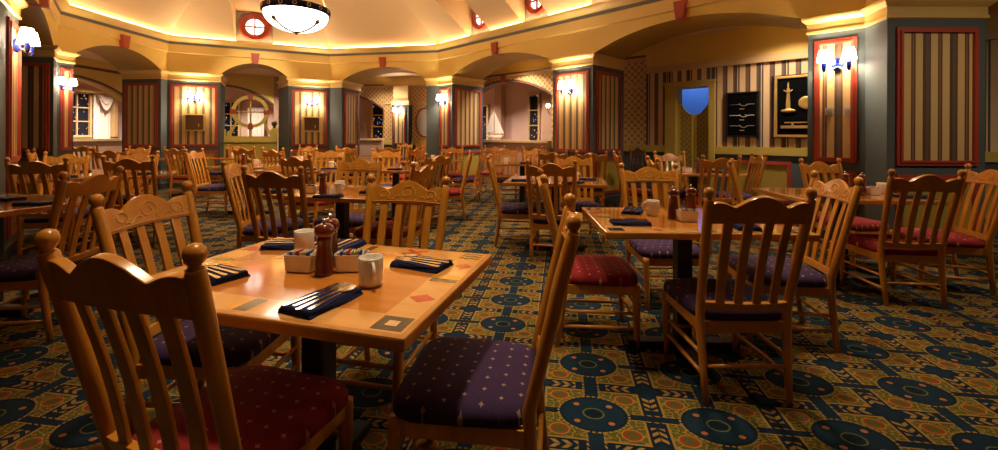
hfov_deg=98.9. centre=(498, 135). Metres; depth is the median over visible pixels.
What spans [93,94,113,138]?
curtain
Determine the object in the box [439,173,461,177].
seat cushion
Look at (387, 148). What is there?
dining chair
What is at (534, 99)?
window
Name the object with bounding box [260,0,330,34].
pendant
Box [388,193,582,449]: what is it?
dining chair
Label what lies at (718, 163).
dining chair
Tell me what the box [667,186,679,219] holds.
pepper mill
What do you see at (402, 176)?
seat cushion
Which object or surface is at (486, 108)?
window
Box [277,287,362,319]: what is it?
napkin
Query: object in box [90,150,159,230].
dining chair
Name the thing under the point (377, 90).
wall
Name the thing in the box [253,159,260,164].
mug
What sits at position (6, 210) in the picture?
pedestal table
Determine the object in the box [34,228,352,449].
dining chair
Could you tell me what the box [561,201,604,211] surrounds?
seat cushion
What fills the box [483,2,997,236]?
wall
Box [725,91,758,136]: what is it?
framed display
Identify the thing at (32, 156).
dining chair
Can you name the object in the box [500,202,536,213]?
seat cushion
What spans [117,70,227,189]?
pier
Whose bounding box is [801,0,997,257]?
pier
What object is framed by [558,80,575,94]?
wall lamp
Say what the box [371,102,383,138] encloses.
window
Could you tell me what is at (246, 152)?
dining chair
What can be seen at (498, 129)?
model sailboat
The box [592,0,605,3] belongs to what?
window
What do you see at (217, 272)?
fork
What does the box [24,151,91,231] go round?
dining chair
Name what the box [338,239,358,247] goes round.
fork
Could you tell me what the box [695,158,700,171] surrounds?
pepper mill
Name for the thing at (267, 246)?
napkin
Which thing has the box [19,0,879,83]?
crown molding
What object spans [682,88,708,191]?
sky
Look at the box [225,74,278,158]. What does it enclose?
wall
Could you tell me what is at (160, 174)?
pedestal table
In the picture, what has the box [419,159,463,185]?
pedestal table
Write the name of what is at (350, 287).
spoon
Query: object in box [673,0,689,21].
keystone
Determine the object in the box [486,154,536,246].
dining chair
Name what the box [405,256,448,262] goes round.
knife
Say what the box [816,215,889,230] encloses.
seat cushion
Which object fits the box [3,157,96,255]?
dining chair
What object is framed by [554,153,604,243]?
dining chair
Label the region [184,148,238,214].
dining chair
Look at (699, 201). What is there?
seat cushion
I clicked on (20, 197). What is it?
napkin
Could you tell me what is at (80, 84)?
wall
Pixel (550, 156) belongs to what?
dining chair
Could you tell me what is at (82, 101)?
window
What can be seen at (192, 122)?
shadow box
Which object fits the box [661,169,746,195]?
pedestal table
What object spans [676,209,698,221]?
caddy
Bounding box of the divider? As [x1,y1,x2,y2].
[224,94,276,139]
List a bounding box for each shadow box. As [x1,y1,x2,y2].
[184,114,204,130]
[303,116,319,131]
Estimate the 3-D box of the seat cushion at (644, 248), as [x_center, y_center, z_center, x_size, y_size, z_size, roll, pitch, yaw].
[1.266,0.844,3.282,0.474,0.079,0.456,0,0,0]
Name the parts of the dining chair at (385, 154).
post, crest rail, post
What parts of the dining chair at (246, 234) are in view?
post, crest rail, rail, post, seat frame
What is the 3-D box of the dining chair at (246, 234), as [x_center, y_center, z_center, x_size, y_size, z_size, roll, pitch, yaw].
[-2.132,0.730,3.929,0.607,1.025,0.503,0,0,-6]
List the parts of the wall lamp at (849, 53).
lamp shade, plate, lamp shade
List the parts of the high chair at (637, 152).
post, backrest, arm, post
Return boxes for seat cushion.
[0,252,92,281]
[24,208,89,222]
[106,195,134,204]
[132,365,347,449]
[140,320,280,366]
[173,175,206,179]
[197,184,235,190]
[209,170,221,174]
[243,218,302,234]
[270,230,338,239]
[295,201,334,205]
[314,212,372,226]
[355,220,418,238]
[374,184,391,186]
[389,174,409,179]
[393,336,535,428]
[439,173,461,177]
[449,188,460,195]
[452,176,477,181]
[480,171,501,174]
[497,177,509,182]
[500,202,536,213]
[533,210,561,224]
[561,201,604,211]
[569,255,637,286]
[580,188,601,191]
[628,188,652,196]
[629,239,699,258]
[664,278,781,320]
[679,190,698,197]
[684,196,729,205]
[716,191,752,199]
[728,255,826,287]
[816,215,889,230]
[847,234,937,255]
[892,227,984,247]
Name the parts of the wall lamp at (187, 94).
lamp shade, lamp shade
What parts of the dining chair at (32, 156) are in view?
post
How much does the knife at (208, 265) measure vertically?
0.002 m
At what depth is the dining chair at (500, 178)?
8.40 m
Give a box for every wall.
[73,81,121,138]
[73,138,121,182]
[74,57,121,100]
[224,140,276,180]
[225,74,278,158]
[225,87,273,135]
[360,76,426,166]
[360,98,370,138]
[360,138,383,173]
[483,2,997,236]
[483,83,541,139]
[483,140,551,180]
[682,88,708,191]
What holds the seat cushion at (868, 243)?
on the dining chair at (882, 247)
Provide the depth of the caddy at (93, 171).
5.03 m
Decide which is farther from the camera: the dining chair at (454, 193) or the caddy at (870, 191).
the dining chair at (454, 193)
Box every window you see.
[73,88,117,136]
[225,101,240,135]
[236,11,272,43]
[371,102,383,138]
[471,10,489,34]
[483,104,488,139]
[525,0,547,20]
[527,93,540,139]
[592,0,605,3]
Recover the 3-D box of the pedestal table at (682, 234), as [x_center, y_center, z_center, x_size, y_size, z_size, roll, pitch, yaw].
[1.086,0.869,2.530,1.067,0.755,0.762,0,0,2]
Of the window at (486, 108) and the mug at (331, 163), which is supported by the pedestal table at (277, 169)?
the mug at (331, 163)
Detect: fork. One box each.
[202,264,227,275]
[208,273,220,278]
[282,282,343,305]
[292,282,349,306]
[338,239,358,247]
[394,257,439,266]
[396,255,440,264]
[611,219,647,219]
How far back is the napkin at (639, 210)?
2.67 m
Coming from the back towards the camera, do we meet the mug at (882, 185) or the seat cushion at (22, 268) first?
the mug at (882, 185)
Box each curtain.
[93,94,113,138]
[247,108,263,135]
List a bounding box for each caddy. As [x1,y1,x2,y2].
[91,169,103,174]
[283,250,315,272]
[305,185,318,192]
[334,250,368,272]
[393,164,400,167]
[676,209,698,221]
[682,167,691,171]
[866,187,880,194]
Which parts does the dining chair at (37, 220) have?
post, crest rail, rail, seat frame, post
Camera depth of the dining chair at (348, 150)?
8.99 m
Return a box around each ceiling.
[68,0,591,48]
[76,26,752,76]
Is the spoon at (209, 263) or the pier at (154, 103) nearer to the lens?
the spoon at (209, 263)
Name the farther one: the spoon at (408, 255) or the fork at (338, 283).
the spoon at (408, 255)
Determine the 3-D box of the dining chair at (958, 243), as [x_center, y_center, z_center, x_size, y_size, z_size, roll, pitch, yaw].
[3.796,0.757,3.610,0.607,1.025,0.503,0,0,17]
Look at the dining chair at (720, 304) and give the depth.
2.00 m
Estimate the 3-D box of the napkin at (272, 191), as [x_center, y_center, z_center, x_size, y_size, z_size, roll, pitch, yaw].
[-1.862,0.468,3.600,0.205,0.020,0.126,0,0,3]
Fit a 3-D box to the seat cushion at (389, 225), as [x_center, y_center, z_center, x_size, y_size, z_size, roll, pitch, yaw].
[-0.993,0.834,3.838,0.456,0.079,0.474,0,0,13]
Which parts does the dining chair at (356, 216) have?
post, rail, crest rail, seat frame, post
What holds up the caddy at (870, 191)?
on the pedestal table at (794, 194)
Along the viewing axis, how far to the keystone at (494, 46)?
9.12 m
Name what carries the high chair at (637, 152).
on the floor
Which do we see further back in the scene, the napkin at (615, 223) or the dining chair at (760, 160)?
the dining chair at (760, 160)
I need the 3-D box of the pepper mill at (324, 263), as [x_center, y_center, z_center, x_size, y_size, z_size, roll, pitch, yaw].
[-0.611,0.387,1.492,0.067,0.195,0.066,0,0,15]
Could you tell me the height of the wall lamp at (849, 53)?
0.260 m
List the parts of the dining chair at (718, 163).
post, rail, crest rail, post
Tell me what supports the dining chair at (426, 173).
on the floor
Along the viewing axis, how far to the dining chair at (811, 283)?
2.54 m
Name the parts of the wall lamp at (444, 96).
lamp shade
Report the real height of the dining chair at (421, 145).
1.025 m
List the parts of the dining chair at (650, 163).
crest rail, post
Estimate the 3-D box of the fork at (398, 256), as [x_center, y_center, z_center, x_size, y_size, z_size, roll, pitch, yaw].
[-0.301,0.463,1.587,0.198,0.005,0.025,0,0,25]
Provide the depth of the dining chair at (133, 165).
4.62 m
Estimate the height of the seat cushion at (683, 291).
0.079 m
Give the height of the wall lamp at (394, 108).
0.234 m
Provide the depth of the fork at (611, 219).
2.38 m
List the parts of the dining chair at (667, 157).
crest rail, post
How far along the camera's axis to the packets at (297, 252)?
1.52 m
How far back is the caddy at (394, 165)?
6.18 m
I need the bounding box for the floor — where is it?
[0,174,997,449]
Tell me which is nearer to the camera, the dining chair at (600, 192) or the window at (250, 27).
the dining chair at (600, 192)
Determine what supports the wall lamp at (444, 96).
attached to the pier at (458, 123)
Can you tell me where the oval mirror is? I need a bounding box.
[415,107,426,136]
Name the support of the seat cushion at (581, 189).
on the dining chair at (600, 192)
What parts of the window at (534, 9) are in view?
frame, pane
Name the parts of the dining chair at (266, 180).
post, rail, crest rail, post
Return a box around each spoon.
[205,262,244,270]
[307,285,355,309]
[403,254,448,260]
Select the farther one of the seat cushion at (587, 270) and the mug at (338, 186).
the mug at (338, 186)
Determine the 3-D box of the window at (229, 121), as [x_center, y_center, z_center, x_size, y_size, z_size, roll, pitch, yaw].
[-10.592,-0.618,16.870,0.690,1.490,0.090,0,0,-9]
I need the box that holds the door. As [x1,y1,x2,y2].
[663,79,716,189]
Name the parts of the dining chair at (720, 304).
leg, post, seat frame, leg, rail, crest rail, post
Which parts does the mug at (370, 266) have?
handle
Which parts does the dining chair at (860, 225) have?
post, crest rail, post, seat frame, leg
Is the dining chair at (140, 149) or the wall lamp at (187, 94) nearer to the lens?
the dining chair at (140, 149)
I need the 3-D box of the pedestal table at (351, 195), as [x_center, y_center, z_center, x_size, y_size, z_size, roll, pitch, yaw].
[-1.364,0.858,3.720,1.067,0.755,0.762,0,0,14]
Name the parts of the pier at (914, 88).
dado panel, striped panel, panel frame, dado frame, baseboard, panel frame, dado frame, dado panel, striped panel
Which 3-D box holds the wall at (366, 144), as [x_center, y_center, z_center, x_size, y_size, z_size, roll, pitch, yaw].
[-5.207,0.661,14.090,3.000,1.130,0.320,0,0,12]
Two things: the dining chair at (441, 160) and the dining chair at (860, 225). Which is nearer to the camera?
the dining chair at (860, 225)
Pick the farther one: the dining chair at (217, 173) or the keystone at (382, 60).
the keystone at (382, 60)
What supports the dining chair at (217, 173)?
on the floor
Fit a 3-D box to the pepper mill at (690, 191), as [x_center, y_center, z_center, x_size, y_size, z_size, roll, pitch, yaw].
[1.168,0.395,2.600,0.067,0.195,0.066,0,0,2]
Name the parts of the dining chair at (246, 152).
post, crest rail, post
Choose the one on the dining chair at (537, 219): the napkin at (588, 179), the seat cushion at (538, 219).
the seat cushion at (538, 219)
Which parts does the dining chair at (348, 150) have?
crest rail, seat frame, post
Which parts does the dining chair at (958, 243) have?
leg, post, seat frame, rail, crest rail, post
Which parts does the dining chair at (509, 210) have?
post, post, seat frame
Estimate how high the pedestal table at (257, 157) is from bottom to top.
0.755 m
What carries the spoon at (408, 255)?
on the napkin at (414, 266)
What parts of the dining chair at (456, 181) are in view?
seat frame, post, post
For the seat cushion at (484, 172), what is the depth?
9.42 m
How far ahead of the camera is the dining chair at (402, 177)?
8.40 m
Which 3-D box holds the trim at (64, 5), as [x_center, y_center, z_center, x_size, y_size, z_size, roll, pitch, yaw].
[-1.740,-2.155,3.653,12.022,0.195,15.546,0,0,0]
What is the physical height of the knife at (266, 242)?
0.002 m
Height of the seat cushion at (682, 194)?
0.079 m
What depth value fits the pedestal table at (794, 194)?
3.60 m
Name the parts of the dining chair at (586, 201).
post, crest rail, rail, post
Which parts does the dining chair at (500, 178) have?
post, crest rail, rail, post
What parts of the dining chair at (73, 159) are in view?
post, crest rail, post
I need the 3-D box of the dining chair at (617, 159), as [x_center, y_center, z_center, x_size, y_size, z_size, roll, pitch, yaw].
[2.048,0.749,6.452,0.607,1.025,0.503,0,0,6]
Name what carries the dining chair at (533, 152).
on the floor
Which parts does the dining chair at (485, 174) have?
leg, post, crest rail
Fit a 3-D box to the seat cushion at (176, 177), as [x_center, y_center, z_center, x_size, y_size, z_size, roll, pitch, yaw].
[-6.005,0.811,8.319,0.474,0.079,0.456,0,0,13]
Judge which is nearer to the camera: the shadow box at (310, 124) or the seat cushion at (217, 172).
the seat cushion at (217, 172)
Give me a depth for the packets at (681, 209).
2.44 m
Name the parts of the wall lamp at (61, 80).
lamp shade, lamp shade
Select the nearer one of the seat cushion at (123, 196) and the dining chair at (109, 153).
the seat cushion at (123, 196)
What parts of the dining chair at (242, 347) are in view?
post, crest rail, rail, post, seat frame, leg, leg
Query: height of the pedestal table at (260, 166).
0.755 m
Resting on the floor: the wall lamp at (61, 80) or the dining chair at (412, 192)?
the dining chair at (412, 192)
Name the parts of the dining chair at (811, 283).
leg, leg, seat frame, post, rail, crest rail, post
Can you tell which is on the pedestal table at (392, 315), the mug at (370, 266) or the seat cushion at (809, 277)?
the mug at (370, 266)
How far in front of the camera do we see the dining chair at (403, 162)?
13.14 m
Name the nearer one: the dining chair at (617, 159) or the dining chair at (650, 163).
the dining chair at (650, 163)
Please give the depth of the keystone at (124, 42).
8.59 m
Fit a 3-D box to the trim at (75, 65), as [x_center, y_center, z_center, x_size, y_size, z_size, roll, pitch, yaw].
[-10.252,-1.692,10.000,0.001,0.070,4.000,0,0,0]
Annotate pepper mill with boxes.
[241,153,245,164]
[314,218,333,276]
[318,170,326,193]
[321,213,339,267]
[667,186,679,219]
[685,184,696,209]
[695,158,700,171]
[840,171,849,186]
[857,172,866,194]
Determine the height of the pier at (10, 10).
2.690 m
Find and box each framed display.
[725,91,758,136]
[772,73,807,137]
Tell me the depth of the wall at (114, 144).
10.92 m
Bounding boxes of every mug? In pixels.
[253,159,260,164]
[294,228,313,249]
[328,161,335,166]
[334,182,346,193]
[358,253,382,287]
[641,199,659,215]
[876,182,885,193]
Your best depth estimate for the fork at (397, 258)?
1.57 m
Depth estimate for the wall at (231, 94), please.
17.02 m
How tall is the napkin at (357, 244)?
0.020 m
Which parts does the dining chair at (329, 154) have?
post, crest rail, post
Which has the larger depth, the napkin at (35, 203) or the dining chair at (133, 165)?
the dining chair at (133, 165)
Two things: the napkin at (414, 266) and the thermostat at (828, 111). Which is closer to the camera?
the napkin at (414, 266)
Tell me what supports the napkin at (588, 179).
on the pedestal table at (600, 182)
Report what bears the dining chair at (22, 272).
on the floor
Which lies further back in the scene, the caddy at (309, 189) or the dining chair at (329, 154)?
the dining chair at (329, 154)
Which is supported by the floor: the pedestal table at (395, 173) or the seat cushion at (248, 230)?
the pedestal table at (395, 173)
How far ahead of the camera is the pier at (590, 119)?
7.74 m
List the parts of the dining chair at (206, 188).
post, crest rail, rail, post, seat frame, leg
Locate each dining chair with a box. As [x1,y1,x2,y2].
[0,166,123,341]
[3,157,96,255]
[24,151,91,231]
[25,149,86,207]
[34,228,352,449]
[73,144,99,173]
[88,181,300,435]
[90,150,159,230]
[93,148,149,194]
[101,155,179,247]
[121,145,150,191]
[163,146,207,199]
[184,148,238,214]
[205,144,243,183]
[220,158,303,248]
[232,146,273,192]
[241,165,339,242]
[261,147,287,205]
[278,153,334,225]
[282,144,317,188]
[312,156,382,244]
[314,148,345,213]
[335,145,368,185]
[336,174,449,412]
[353,159,435,248]
[371,148,401,214]
[376,146,400,182]
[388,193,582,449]
[389,146,424,183]
[396,142,412,173]
[403,152,451,229]
[416,142,425,166]
[432,150,472,220]
[439,146,463,187]
[452,147,485,202]
[480,145,504,191]
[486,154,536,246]
[493,147,519,201]
[521,146,542,187]
[523,147,547,201]
[525,159,577,261]
[532,150,567,202]
[536,168,639,348]
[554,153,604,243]
[575,150,607,205]
[613,150,652,207]
[619,163,699,310]
[646,155,711,254]
[653,151,698,201]
[662,187,816,404]
[683,155,741,207]
[716,152,767,203]
[727,158,798,252]
[727,170,863,352]
[799,158,891,270]
[840,169,966,308]
[890,163,997,296]
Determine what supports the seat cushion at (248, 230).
on the dining chair at (246, 234)
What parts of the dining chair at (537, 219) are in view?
post, leg, seat frame, rail, crest rail, post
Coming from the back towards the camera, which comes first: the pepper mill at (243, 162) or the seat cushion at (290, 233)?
the pepper mill at (243, 162)
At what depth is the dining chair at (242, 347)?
1.74 m
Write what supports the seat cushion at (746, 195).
on the dining chair at (760, 160)
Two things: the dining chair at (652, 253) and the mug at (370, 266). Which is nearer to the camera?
the mug at (370, 266)
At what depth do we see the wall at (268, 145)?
11.24 m
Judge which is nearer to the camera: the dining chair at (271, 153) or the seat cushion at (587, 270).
the seat cushion at (587, 270)
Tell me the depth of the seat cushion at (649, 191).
6.25 m
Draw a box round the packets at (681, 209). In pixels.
[679,208,696,210]
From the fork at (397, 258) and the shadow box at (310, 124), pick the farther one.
the shadow box at (310, 124)
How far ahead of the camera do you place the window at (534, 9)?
8.38 m
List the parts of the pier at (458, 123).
striped panel, panel frame, baseboard, striped panel, panel frame, dado frame, dado panel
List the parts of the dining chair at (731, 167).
post, post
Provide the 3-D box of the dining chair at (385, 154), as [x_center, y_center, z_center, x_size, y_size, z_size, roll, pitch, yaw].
[-1.884,0.731,6.948,0.503,1.025,0.607,0,0,-4]
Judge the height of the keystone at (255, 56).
0.255 m
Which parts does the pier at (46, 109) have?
dado panel, striped panel, dado frame, panel frame, striped panel, panel frame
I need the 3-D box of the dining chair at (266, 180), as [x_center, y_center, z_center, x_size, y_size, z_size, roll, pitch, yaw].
[-1.611,0.732,3.369,0.503,1.025,0.607,0,0,9]
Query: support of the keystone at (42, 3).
attached to the crown molding at (622, 40)
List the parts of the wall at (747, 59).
dado panel, dado frame, dado panel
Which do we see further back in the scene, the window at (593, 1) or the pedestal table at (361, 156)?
the pedestal table at (361, 156)
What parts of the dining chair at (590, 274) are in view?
crest rail, post, seat frame, leg, leg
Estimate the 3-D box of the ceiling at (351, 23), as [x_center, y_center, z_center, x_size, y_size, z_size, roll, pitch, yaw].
[-1.737,-2.848,3.650,11.780,1.240,15.300,0,0,0]
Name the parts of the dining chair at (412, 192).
seat frame, post, leg, crest rail, post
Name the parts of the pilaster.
striped panel, panel frame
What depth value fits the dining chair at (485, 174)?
9.84 m
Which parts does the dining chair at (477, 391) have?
leg, leg, seat frame, rail, post, post, crest rail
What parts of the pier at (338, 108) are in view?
striped panel, panel frame, dado panel, dado frame, baseboard, dado panel, striped panel, panel frame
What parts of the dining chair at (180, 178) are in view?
post, crest rail, rail, post, seat frame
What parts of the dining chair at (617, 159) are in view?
crest rail, post, post, seat frame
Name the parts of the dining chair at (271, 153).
post, crest rail, post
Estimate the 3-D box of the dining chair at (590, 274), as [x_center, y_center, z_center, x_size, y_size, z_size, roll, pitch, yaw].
[0.539,0.742,2.726,0.607,1.025,0.503,0,0,3]
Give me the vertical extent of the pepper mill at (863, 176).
0.195 m
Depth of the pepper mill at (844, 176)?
3.68 m
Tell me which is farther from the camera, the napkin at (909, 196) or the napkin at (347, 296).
the napkin at (909, 196)
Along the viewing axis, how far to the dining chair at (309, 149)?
9.73 m
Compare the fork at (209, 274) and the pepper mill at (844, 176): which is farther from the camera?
the pepper mill at (844, 176)
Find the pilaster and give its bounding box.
[391,86,412,173]
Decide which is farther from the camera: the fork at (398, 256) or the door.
the door
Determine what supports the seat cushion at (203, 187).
on the dining chair at (206, 188)
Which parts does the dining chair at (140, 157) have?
rail, crest rail, post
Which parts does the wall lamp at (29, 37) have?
plate, lamp shade, lamp shade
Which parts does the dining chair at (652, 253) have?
post, leg, crest rail, seat frame, post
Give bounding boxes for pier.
[0,0,27,259]
[18,44,79,193]
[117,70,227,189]
[275,78,363,181]
[423,75,486,186]
[548,53,627,204]
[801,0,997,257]
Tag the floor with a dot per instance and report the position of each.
(912, 372)
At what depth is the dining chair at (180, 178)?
8.05 m
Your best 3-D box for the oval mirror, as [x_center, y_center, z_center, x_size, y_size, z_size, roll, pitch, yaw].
[-2.327,-0.421,13.477,0.700,0.960,0.060,0,0,12]
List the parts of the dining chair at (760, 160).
post, rail, crest rail, post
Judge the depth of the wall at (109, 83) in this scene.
11.06 m
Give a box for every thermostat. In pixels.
[825,108,832,114]
[845,107,850,114]
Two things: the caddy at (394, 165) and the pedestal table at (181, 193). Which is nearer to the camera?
the caddy at (394, 165)
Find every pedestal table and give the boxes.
[0,193,107,314]
[15,170,176,244]
[151,237,491,449]
[159,157,213,195]
[205,164,280,215]
[209,156,269,192]
[253,167,336,221]
[261,184,391,239]
[263,158,335,174]
[350,155,405,161]
[350,167,421,220]
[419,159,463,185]
[493,161,548,203]
[503,176,607,254]
[582,207,820,371]
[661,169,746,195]
[753,188,948,292]
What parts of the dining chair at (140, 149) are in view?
crest rail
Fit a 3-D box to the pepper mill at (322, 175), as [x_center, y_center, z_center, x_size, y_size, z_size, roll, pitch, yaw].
[-1.457,0.383,3.530,0.067,0.195,0.066,0,0,14]
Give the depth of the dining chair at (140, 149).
8.34 m
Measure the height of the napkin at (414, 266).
0.020 m
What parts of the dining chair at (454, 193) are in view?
seat frame, post, post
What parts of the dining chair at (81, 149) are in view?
crest rail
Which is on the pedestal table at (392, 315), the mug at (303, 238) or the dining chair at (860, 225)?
the mug at (303, 238)
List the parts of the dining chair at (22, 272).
seat frame, leg, post, rail, crest rail, post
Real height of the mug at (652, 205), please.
0.093 m
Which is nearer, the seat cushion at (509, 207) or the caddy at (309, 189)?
the caddy at (309, 189)
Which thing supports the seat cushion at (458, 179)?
on the dining chair at (456, 181)
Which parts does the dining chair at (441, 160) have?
post, crest rail, post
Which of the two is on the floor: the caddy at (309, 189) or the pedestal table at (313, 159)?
the pedestal table at (313, 159)
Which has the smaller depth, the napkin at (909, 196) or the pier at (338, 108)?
the napkin at (909, 196)
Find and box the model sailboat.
[486,112,503,139]
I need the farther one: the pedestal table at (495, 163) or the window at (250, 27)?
the window at (250, 27)
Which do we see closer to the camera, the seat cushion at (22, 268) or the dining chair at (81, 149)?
the seat cushion at (22, 268)
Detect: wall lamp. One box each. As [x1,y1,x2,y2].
[13,27,39,55]
[57,77,77,90]
[184,91,202,101]
[304,96,319,105]
[393,107,402,114]
[436,94,447,104]
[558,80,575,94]
[816,47,856,72]
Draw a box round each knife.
[203,264,238,273]
[266,242,315,242]
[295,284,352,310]
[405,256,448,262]
[613,220,651,220]
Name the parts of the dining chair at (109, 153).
post, crest rail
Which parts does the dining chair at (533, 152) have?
post, crest rail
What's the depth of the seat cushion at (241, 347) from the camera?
1.67 m
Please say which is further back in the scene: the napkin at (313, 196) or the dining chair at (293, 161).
the dining chair at (293, 161)
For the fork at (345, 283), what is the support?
on the napkin at (347, 296)
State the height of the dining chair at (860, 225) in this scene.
1.025 m
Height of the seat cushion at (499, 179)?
0.079 m
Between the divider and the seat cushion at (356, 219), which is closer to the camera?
the seat cushion at (356, 219)
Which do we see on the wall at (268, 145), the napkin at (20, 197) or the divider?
the divider
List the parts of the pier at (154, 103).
striped panel, panel frame, dado frame, baseboard, dado frame, striped panel, panel frame, dado panel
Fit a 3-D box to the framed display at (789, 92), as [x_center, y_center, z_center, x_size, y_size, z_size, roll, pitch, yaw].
[4.842,-0.468,6.759,0.895,1.025,0.073,0,0,44]
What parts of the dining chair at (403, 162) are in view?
crest rail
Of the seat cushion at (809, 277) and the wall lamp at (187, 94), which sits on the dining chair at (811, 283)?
the seat cushion at (809, 277)
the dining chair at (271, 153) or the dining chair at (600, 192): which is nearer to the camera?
the dining chair at (600, 192)
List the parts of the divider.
rail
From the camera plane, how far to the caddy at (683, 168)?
5.77 m
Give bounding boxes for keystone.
[27,0,49,8]
[113,34,130,47]
[251,53,259,64]
[379,57,386,68]
[491,42,502,55]
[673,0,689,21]
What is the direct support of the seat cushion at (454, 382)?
on the dining chair at (477, 391)
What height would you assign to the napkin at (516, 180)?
0.020 m
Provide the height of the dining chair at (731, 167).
1.025 m
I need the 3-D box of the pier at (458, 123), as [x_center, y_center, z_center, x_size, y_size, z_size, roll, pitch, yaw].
[-1.288,-0.101,10.959,1.580,2.690,1.164,0,0,29]
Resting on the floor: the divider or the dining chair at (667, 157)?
the dining chair at (667, 157)
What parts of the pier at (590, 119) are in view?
dado panel, striped panel, panel frame, baseboard, panel frame, dado frame, striped panel, dado panel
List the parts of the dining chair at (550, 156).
post, crest rail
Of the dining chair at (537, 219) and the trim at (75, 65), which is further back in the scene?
the trim at (75, 65)
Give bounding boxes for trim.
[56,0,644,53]
[74,64,120,73]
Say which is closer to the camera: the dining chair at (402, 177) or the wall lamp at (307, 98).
the dining chair at (402, 177)
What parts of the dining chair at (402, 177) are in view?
post, crest rail, post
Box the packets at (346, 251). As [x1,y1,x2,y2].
[338,248,363,254]
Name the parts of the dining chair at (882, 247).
leg, post, seat frame, leg, rail, crest rail, post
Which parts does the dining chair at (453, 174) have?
crest rail, post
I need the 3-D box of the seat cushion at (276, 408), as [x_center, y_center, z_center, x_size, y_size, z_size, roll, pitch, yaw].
[-0.761,0.835,1.280,0.474,0.079,0.456,0,0,16]
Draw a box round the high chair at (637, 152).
[629,147,662,203]
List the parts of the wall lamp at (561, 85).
lamp shade, lamp shade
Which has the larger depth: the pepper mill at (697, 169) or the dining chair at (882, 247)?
the pepper mill at (697, 169)
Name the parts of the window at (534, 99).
pane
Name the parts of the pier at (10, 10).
baseboard, dado frame, panel frame, dado panel, striped panel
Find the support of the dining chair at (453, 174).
on the floor
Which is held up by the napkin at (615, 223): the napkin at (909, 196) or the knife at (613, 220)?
the knife at (613, 220)
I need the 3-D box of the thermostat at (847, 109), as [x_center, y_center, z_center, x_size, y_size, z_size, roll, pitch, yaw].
[4.026,-0.282,4.918,0.028,0.085,0.068,0,0,-44]
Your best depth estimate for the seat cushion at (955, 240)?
3.47 m
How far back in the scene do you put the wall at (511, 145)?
10.87 m
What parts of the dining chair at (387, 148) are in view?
crest rail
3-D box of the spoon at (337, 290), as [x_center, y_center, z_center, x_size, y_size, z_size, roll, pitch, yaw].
[-0.498,0.464,1.233,0.017,0.002,0.213,0,0,22]
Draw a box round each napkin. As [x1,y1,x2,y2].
[0,196,26,200]
[11,200,52,205]
[184,264,250,285]
[259,239,316,249]
[262,190,287,192]
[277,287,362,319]
[312,195,343,197]
[337,239,366,250]
[389,256,453,273]
[511,179,526,181]
[578,178,595,180]
[609,218,651,225]
[621,206,643,214]
[733,224,762,231]
[893,194,927,198]
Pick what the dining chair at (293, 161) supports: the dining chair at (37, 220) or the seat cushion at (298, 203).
the seat cushion at (298, 203)
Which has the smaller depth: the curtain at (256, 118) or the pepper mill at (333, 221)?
the pepper mill at (333, 221)
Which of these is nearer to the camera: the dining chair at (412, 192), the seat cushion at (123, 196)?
the dining chair at (412, 192)
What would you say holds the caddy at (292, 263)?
on the pedestal table at (392, 315)
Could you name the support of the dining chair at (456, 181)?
on the floor
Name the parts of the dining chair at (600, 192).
crest rail, seat frame, post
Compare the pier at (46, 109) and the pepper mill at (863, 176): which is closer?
the pepper mill at (863, 176)
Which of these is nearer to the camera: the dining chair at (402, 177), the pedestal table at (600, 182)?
the pedestal table at (600, 182)
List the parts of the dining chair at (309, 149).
crest rail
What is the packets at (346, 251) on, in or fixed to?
in the caddy at (343, 263)
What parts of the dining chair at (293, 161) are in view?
post, crest rail, post, seat frame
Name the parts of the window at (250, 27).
pane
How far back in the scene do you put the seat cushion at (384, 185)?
6.77 m
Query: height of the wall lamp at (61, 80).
0.221 m
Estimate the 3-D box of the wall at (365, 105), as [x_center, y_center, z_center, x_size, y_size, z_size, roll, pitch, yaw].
[-4.248,-0.334,16.800,4.518,3.130,0.001,0,0,5]
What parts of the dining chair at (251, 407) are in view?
post, crest rail, rail, post, seat frame, leg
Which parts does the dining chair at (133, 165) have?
post, rail, crest rail, post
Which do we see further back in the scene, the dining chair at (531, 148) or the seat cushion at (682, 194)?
the dining chair at (531, 148)
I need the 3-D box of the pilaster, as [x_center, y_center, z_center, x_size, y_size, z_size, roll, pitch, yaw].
[-3.071,-0.159,13.518,0.600,2.790,0.371,0,0,12]
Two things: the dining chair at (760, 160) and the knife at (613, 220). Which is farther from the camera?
the dining chair at (760, 160)
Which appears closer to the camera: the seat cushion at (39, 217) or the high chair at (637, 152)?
the seat cushion at (39, 217)
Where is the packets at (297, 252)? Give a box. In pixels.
[287,248,315,255]
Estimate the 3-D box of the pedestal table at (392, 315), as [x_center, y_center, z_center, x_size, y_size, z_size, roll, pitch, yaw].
[-0.644,0.862,1.529,1.067,0.755,0.762,0,0,15]
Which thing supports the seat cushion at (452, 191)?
on the dining chair at (454, 193)
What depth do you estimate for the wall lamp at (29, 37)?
4.39 m
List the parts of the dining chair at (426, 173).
seat frame, post, rail, crest rail, post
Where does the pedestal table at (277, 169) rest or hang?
on the floor
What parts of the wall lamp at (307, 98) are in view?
lamp shade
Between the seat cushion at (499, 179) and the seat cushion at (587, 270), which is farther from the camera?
the seat cushion at (499, 179)
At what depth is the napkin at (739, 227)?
2.21 m

